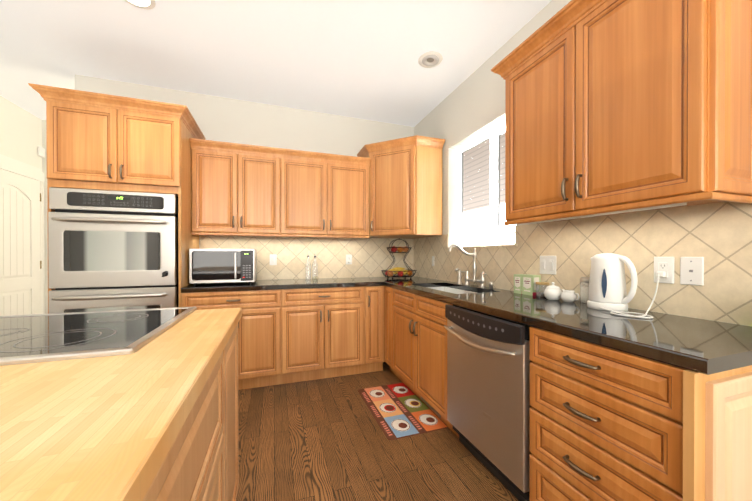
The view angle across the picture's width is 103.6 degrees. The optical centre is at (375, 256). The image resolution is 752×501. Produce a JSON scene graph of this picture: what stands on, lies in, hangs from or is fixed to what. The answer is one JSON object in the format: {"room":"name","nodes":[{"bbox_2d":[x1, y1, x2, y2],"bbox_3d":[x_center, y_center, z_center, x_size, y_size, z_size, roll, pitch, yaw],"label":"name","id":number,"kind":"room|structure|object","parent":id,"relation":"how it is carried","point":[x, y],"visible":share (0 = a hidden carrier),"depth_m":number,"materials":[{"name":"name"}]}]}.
{"room":"kitchen","nodes":[
{"label":"kitchen","id":0,"kind":"room"},
{"bbox_2d":[0,96,41,168],"bbox_3d":[-2.627,-0.214,-0.603,0.150,2.780,8.650,0,0,-19],"label":"wall","id":1,"kind":"structure","parent":0,"point":[20,134],"depth_m":3.20,"materials":[{"name":"white paint"}]},
{"bbox_2d":[0,169,39,315],"bbox_3d":[-3.778,0.141,3.043,0.034,2.024,0.810,0,0,-19],"label":"hall door","id":2,"kind":"structure","parent":1,"relation":"in","point":[19,244],"depth_m":3.16,"materials":[{"name":"white wood"}]},
{"bbox_2d":[0,154,44,313],"bbox_3d":[-3.795,0.066,3.037,0.091,2.191,1.060,0,0,-19],"label":"door frame","id":3,"kind":"structure","parent":1,"relation":"attached to","point":[9,164],"depth_m":3.46,"materials":[{"name":"white wood"}]},
{"bbox_2d":[38,146,44,157],"bbox_3d":[-3.932,-1.228,3.479,0.030,0.115,0.085,0,0,-19],"label":"sensor","id":4,"kind":"object","parent":1,"relation":"attached to","point":[41,151],"visible":0.96,"depth_m":3.46,"materials":[{"name":"white plastic"}]},
{"bbox_2d":[42,120,47,313],"bbox_3d":[-1.970,-0.233,4.275,4.560,2.780,0.150,0,0,-19],"label":"wall","id":5,"kind":"structure","parent":0,"point":[44,165],"depth_m":3.52,"materials":[{"name":"white paint"}]},
{"bbox_2d":[75,74,413,279],"bbox_3d":[-1.118,-0.229,3.225,3.330,2.780,0.130,0,0,-19],"label":"wall","id":6,"kind":"structure","parent":0,"point":[221,119],"depth_m":3.23,"materials":[{"name":"white paint"}]},
{"bbox_2d":[270,254,276,264],"bbox_3d":[-1.097,0.036,3.156,0.072,0.115,0.014,0,0,-19],"label":"switch plate","id":7,"kind":"object","parent":6,"relation":"attached to","point":[273,259],"visible":1,"depth_m":3.16,"materials":[{"name":"white plastic"}]},
{"bbox_2d":[189,138,370,237],"bbox_3d":[-0.901,-0.616,3.031,1.670,0.842,0.368,0,0,-19],"label":"upper cabinet","id":8,"kind":"object","parent":6,"relation":"attached to","point":[238,189],"visible":1,"depth_m":2.87,"materials":[{"name":"brown wood"}]},
{"bbox_2d":[346,255,351,263],"bbox_3d":[-0.308,0.035,3.414,0.072,0.115,0.039,0,0,-19],"label":"outlet","id":9,"kind":"object","parent":6,"relation":"attached to","point":[348,259],"visible":1,"depth_m":3.42,"materials":[{"name":"white plastic"}]},
{"bbox_2d":[0,0,551,126],"bbox_3d":[-0.541,-1.637,0.108,4.560,0.060,8.950,0,0,-19],"label":"ceiling","id":10,"kind":"structure","parent":0,"point":[354,58],"depth_m":2.29,"materials":[{"name":"white paint"}]},
{"bbox_2d":[124,0,155,9],"bbox_3d":[-1.486,-1.608,1.829,0.200,0.011,0.200,0,0,-19],"label":"recessed light","id":11,"kind":"object","parent":10,"relation":"in","point":[146,4],"visible":1,"depth_m":1.88,"materials":[{"name":"white"}]},
{"bbox_2d":[418,51,442,67],"bbox_3d":[0.446,-1.605,2.428,0.200,0.021,0.200,0,0,-19],"label":"recessed light","id":12,"kind":"object","parent":10,"relation":"in","point":[430,59],"visible":0.98,"depth_m":2.42,"materials":[{"name":"white"}]},
{"bbox_2d":[236,362,518,500],"bbox_3d":[-0.541,1.203,0.119,4.560,0.060,8.950,0,0,-19],"label":"floor","id":13,"kind":"structure","parent":0,"point":[325,439],"depth_m":1.74,"materials":[{"name":"brown wood"}]},
{"bbox_2d":[28,83,205,313],"bbox_3d":[-2.033,-0.008,2.489,0.932,2.343,0.683,0,0,-19],"label":"tall cabinet","id":14,"kind":"object","parent":13,"relation":"on","point":[97,141],"visible":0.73,"depth_m":2.23,"materials":[{"name":"brown wood"}]},
{"bbox_2d":[48,187,178,313],"bbox_3d":[-2.018,0.141,2.442,0.758,1.265,0.668,0,0,-19],"label":"double oven","id":15,"kind":"object","parent":14,"relation":"in","point":[108,250],"visible":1,"depth_m":2.18,"materials":[{"name":"silver metal"}]},
{"bbox_2d":[140,316,240,500],"bbox_3d":[-0.742,0.731,-0.153,1.266,0.885,2.810,0,0,-19],"label":"kitchen island","id":16,"kind":"object","parent":13,"relation":"on","point":[201,464],"depth_m":0.76,"materials":[{"name":"brown wood"}]},
{"bbox_2d":[0,308,241,500],"bbox_3d":[-0.765,0.266,-0.173,1.270,0.045,2.850,0,0,-19],"label":"island countertop","id":17,"kind":"structure","parent":16,"relation":"on","point":[95,428],"depth_m":0.46,"materials":[{"name":"beige wood"}]},
{"bbox_2d":[0,306,196,365],"bbox_3d":[-1.137,0.234,0.888,0.915,0.012,0.650,0,0,-19],"label":"cooktop","id":18,"kind":"object","parent":17,"relation":"in","point":[31,338],"visible":1,"depth_m":0.89,"materials":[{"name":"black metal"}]},
{"bbox_2d":[182,289,281,389],"bbox_3d":[-1.292,0.726,2.771,0.758,0.872,0.617,0,0,-19],"label":"base cabinet","id":19,"kind":"object","parent":13,"relation":"on","point":[260,322],"depth_m":2.54,"materials":[{"name":"brown wood"}]},
{"bbox_2d":[282,286,365,383],"bbox_3d":[-0.572,0.725,3.018,0.764,0.872,0.617,0,0,-19],"label":"base cabinet","id":20,"kind":"object","parent":13,"relation":"on","point":[285,336],"depth_m":2.73,"materials":[{"name":"brown wood"}]},
{"bbox_2d":[181,277,384,292],"bbox_3d":[-0.841,0.267,2.921,1.710,0.039,0.623,0,0,-19],"label":"countertop","id":21,"kind":"structure","parent":20,"relation":"on","point":[358,281],"depth_m":2.72,"materials":[{"name":"black stone"}]},
{"bbox_2d":[189,248,256,284],"bbox_3d":[-1.407,0.089,2.775,0.520,0.318,0.406,0,0,-19],"label":"microwave","id":22,"kind":"object","parent":21,"relation":"on","point":[222,265],"visible":1,"depth_m":2.60,"materials":[{"name":"silver metal"}]},
{"bbox_2d":[305,252,310,279],"bbox_3d":[-0.725,0.094,3.170,0.060,0.305,0.059,0,0,-19],"label":"oil bottle","id":23,"kind":"object","parent":21,"relation":"on","point":[308,271],"visible":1,"depth_m":3.16,"materials":[{"name":"clear glass"}]},
{"bbox_2d":[312,252,317,279],"bbox_3d":[-0.657,0.094,3.193,0.060,0.305,0.059,0,0,-19],"label":"oil bottle","id":24,"kind":"object","parent":21,"relation":"on","point":[315,276],"visible":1,"depth_m":3.19,"materials":[{"name":"clear glass"}]},
{"bbox_2d":[366,286,384,372],"bbox_3d":[-0.106,0.724,3.178,0.222,0.872,0.617,0,0,-19],"label":"base cabinet","id":25,"kind":"object","parent":13,"relation":"on","point":[375,295],"depth_m":2.89,"materials":[{"name":"brown wood"}]},
{"bbox_2d":[385,286,388,364],"bbox_3d":[0.411,0.725,2.914,0.617,0.872,0.185,0,0,-19],"label":"base cabinet","id":26,"kind":"object","parent":13,"relation":"on","point":[386,288],"depth_m":2.86,"materials":[{"name":"brown wood"}]},
{"bbox_2d":[389,276,428,279],"bbox_3d":[0.282,0.266,3.299,0.360,0.039,0.638,0,0,-19],"label":"countertop","id":27,"kind":"structure","parent":26,"relation":"on","point":[414,277],"depth_m":3.31,"materials":[{"name":"black stone"}]},
{"bbox_2d":[381,238,416,278],"bbox_3d":[0.260,0.020,3.323,0.419,0.452,0.281,0,0,-19],"label":"fruit basket","id":28,"kind":"object","parent":27,"relation":"on","point":[408,247],"visible":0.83,"depth_m":3.27,"materials":[{"name":"black metal"}]},
{"bbox_2d":[385,267,412,276],"bbox_3d":[0.267,0.173,3.316,0.325,0.098,0.214,0,0,-19],"label":"fruit","id":29,"kind":"object","parent":28,"relation":"in","point":[399,269],"visible":0.75,"depth_m":3.33,"materials":[{"name":"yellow food"}]},
{"bbox_2d":[391,246,408,251],"bbox_3d":[0.256,-0.081,3.318,0.206,0.068,0.144,0,0,-19],"label":"fruit","id":30,"kind":"object","parent":28,"relation":"in","point":[402,249],"visible":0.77,"depth_m":3.26,"materials":[{"name":"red food"}]},
{"bbox_2d":[358,383,446,439],"bbox_3d":[0.165,1.161,2.296,0.440,0.006,0.750,0,0,-19],"label":"rug","id":31,"kind":"object","parent":13,"relation":"on","point":[399,410],"visible":1,"depth_m":2.20,"materials":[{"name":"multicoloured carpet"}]},
{"bbox_2d":[389,287,458,436],"bbox_3d":[0.593,0.727,2.384,0.617,0.872,0.936,0,0,-19],"label":"base cabinet","id":32,"kind":"object","parent":13,"relation":"on","point":[417,331],"depth_m":2.20,"materials":[{"name":"brown wood"}]},
{"bbox_2d":[421,397,440,417],"bbox_3d":[0.410,1.107,2.248,0.006,0.085,0.300,0,0,-19],"label":"air vent register","id":33,"kind":"object","parent":32,"relation":"attached to","point":[431,407],"visible":0.29,"depth_m":2.22,"materials":[{"name":"beige metal"}]},
{"bbox_2d":[444,304,531,500],"bbox_3d":[0.787,0.725,1.635,0.642,0.859,0.596,0,0,-19],"label":"dishwasher","id":34,"kind":"object","parent":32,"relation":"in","point":[488,389],"visible":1,"depth_m":1.45,"materials":[{"name":"silver metal"}]},
{"bbox_2d":[373,277,751,374],"bbox_3d":[0.647,0.270,2.219,0.623,0.039,2.918,0,0,-19],"label":"countertop","id":35,"kind":"structure","parent":32,"relation":"on","point":[706,347],"depth_m":1.09,"materials":[{"name":"black stone"}]},
{"bbox_2d":[426,287,476,293],"bbox_3d":[0.597,0.384,2.404,0.392,0.190,0.772,0,0,-19],"label":"sink basin","id":36,"kind":"object","parent":35,"relation":"in","point":[453,290],"visible":0.06,"depth_m":2.69,"materials":[{"name":"silver metal"}]},
{"bbox_2d":[449,244,486,287],"bbox_3d":[0.706,0.073,2.462,0.275,0.353,0.406,0,0,-19],"label":"faucet","id":37,"kind":"object","parent":35,"relation":"on","point":[474,279],"visible":1,"depth_m":2.45,"materials":[{"name":"silver metal"}]},
{"bbox_2d":[514,274,526,293],"bbox_3d":[0.995,0.187,2.025,0.069,0.128,0.069,0,0,-19],"label":"box","id":38,"kind":"object","parent":35,"relation":"on","point":[518,283],"visible":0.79,"depth_m":2.01,"materials":[{"name":"green cardboard"}]},
{"bbox_2d":[522,274,540,295],"bbox_3d":[1.021,0.187,1.949,0.069,0.130,0.087,0,0,-19],"label":"box","id":39,"kind":"object","parent":35,"relation":"on","point":[529,281],"visible":0.85,"depth_m":1.92,"materials":[{"name":"green cardboard"}]},
{"bbox_2d":[536,282,548,296],"bbox_3d":[1.040,0.207,1.851,0.076,0.090,0.076,0,0,-19],"label":"glass jar","id":40,"kind":"object","parent":35,"relation":"on","point":[540,294],"visible":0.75,"depth_m":1.83,"materials":[{"name":"white"}]},
{"bbox_2d":[544,282,561,299],"bbox_3d":[1.031,0.201,1.724,0.096,0.104,0.095,0,0,-19],"label":"sugar bowl","id":41,"kind":"object","parent":35,"relation":"on","point":[552,292],"visible":1,"depth_m":1.69,"materials":[{"name":"white ceramic"}]},
{"bbox_2d":[561,289,579,302],"bbox_3d":[1.073,0.219,1.632,0.076,0.068,0.106,0,0,-19],"label":"jug","id":42,"kind":"object","parent":35,"relation":"on","point":[569,296],"visible":1,"depth_m":1.62,"materials":[{"name":"white ceramic"}]},
{"bbox_2d":[579,277,589,302],"bbox_3d":[1.144,0.181,1.612,0.060,0.143,0.059,0,0,-19],"label":"shaker","id":43,"kind":"object","parent":35,"relation":"on","point":[584,291],"visible":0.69,"depth_m":1.60,"materials":[{"name":"clear glass"}]},
{"bbox_2d":[587,253,637,310],"bbox_3d":[1.135,0.118,1.422,0.158,0.270,0.205,0,0,-19],"label":"kettle","id":44,"kind":"object","parent":35,"relation":"on","point":[607,284],"visible":1,"depth_m":1.39,"materials":[{"name":"white plastic"}]},
{"bbox_2d":[600,274,659,318],"bbox_3d":[1.134,0.166,1.313,0.221,0.172,0.201,0,0,-19],"label":"cord","id":45,"kind":"object","parent":44,"relation":"attached to","point":[620,313],"visible":1,"depth_m":1.30,"materials":[{"name":"white plastic"}]},
{"bbox_2d":[529,326,751,500],"bbox_3d":[1.021,0.732,1.109,0.635,0.872,0.538,0,0,-19],"label":"base cabinet","id":46,"kind":"object","parent":13,"relation":"on","point":[608,424],"depth_m":0.90,"materials":[{"name":"brown wood"}]},
{"bbox_2d":[413,0,751,325],"bbox_3d":[1.534,-0.220,0.825,0.172,2.780,8.650,0,0,-19],"label":"wall","id":47,"kind":"structure","parent":0,"point":[716,236],"depth_m":1.68,"materials":[{"name":"beige tile"}]},
{"bbox_2d":[357,135,444,238],"bbox_3d":[0.245,-0.703,3.232,0.741,0.968,0.731,0,0,-19],"label":"upper cabinet","id":48,"kind":"object","parent":47,"relation":"attached to","point":[405,187],"visible":0.98,"depth_m":3.03,"materials":[{"name":"brown wood"}]},
{"bbox_2d":[457,121,515,246],"bbox_3d":[0.980,-0.587,2.595,0.049,0.999,0.880,0,0,-19],"label":"window","id":49,"kind":"structure","parent":47,"relation":"in","point":[480,190],"depth_m":2.65,"materials":[{"name":"white plastic"}]},
{"bbox_2d":[540,256,555,274],"bbox_3d":[1.087,0.054,1.878,0.014,0.118,0.118,0,0,-19],"label":"switch plate","id":50,"kind":"object","parent":47,"relation":"attached to","point":[547,264],"visible":1,"depth_m":1.87,"materials":[{"name":"white plastic"}]},
{"bbox_2d":[491,0,751,224],"bbox_3d":[1.053,-0.674,1.420,0.368,0.972,1.022,0,0,-19],"label":"upper cabinet","id":51,"kind":"object","parent":47,"relation":"attached to","point":[614,107],"visible":1,"depth_m":1.18,"materials":[{"name":"brown wood"}]},
{"bbox_2d":[654,257,674,283],"bbox_3d":[1.269,0.060,1.315,0.034,0.118,0.072,0,0,-19],"label":"outlet plate","id":52,"kind":"object","parent":47,"relation":"attached to","point":[664,268],"visible":0.96,"depth_m":1.31,"materials":[{"name":"white plastic"}]},
{"bbox_2d":[680,257,703,285],"bbox_3d":[1.312,0.060,1.231,0.007,0.118,0.072,0,0,-19],"label":"outlet plate","id":53,"kind":"object","parent":47,"relation":"attached to","point":[691,270],"visible":1,"depth_m":1.23,"materials":[{"name":"white plastic"}]}
]}

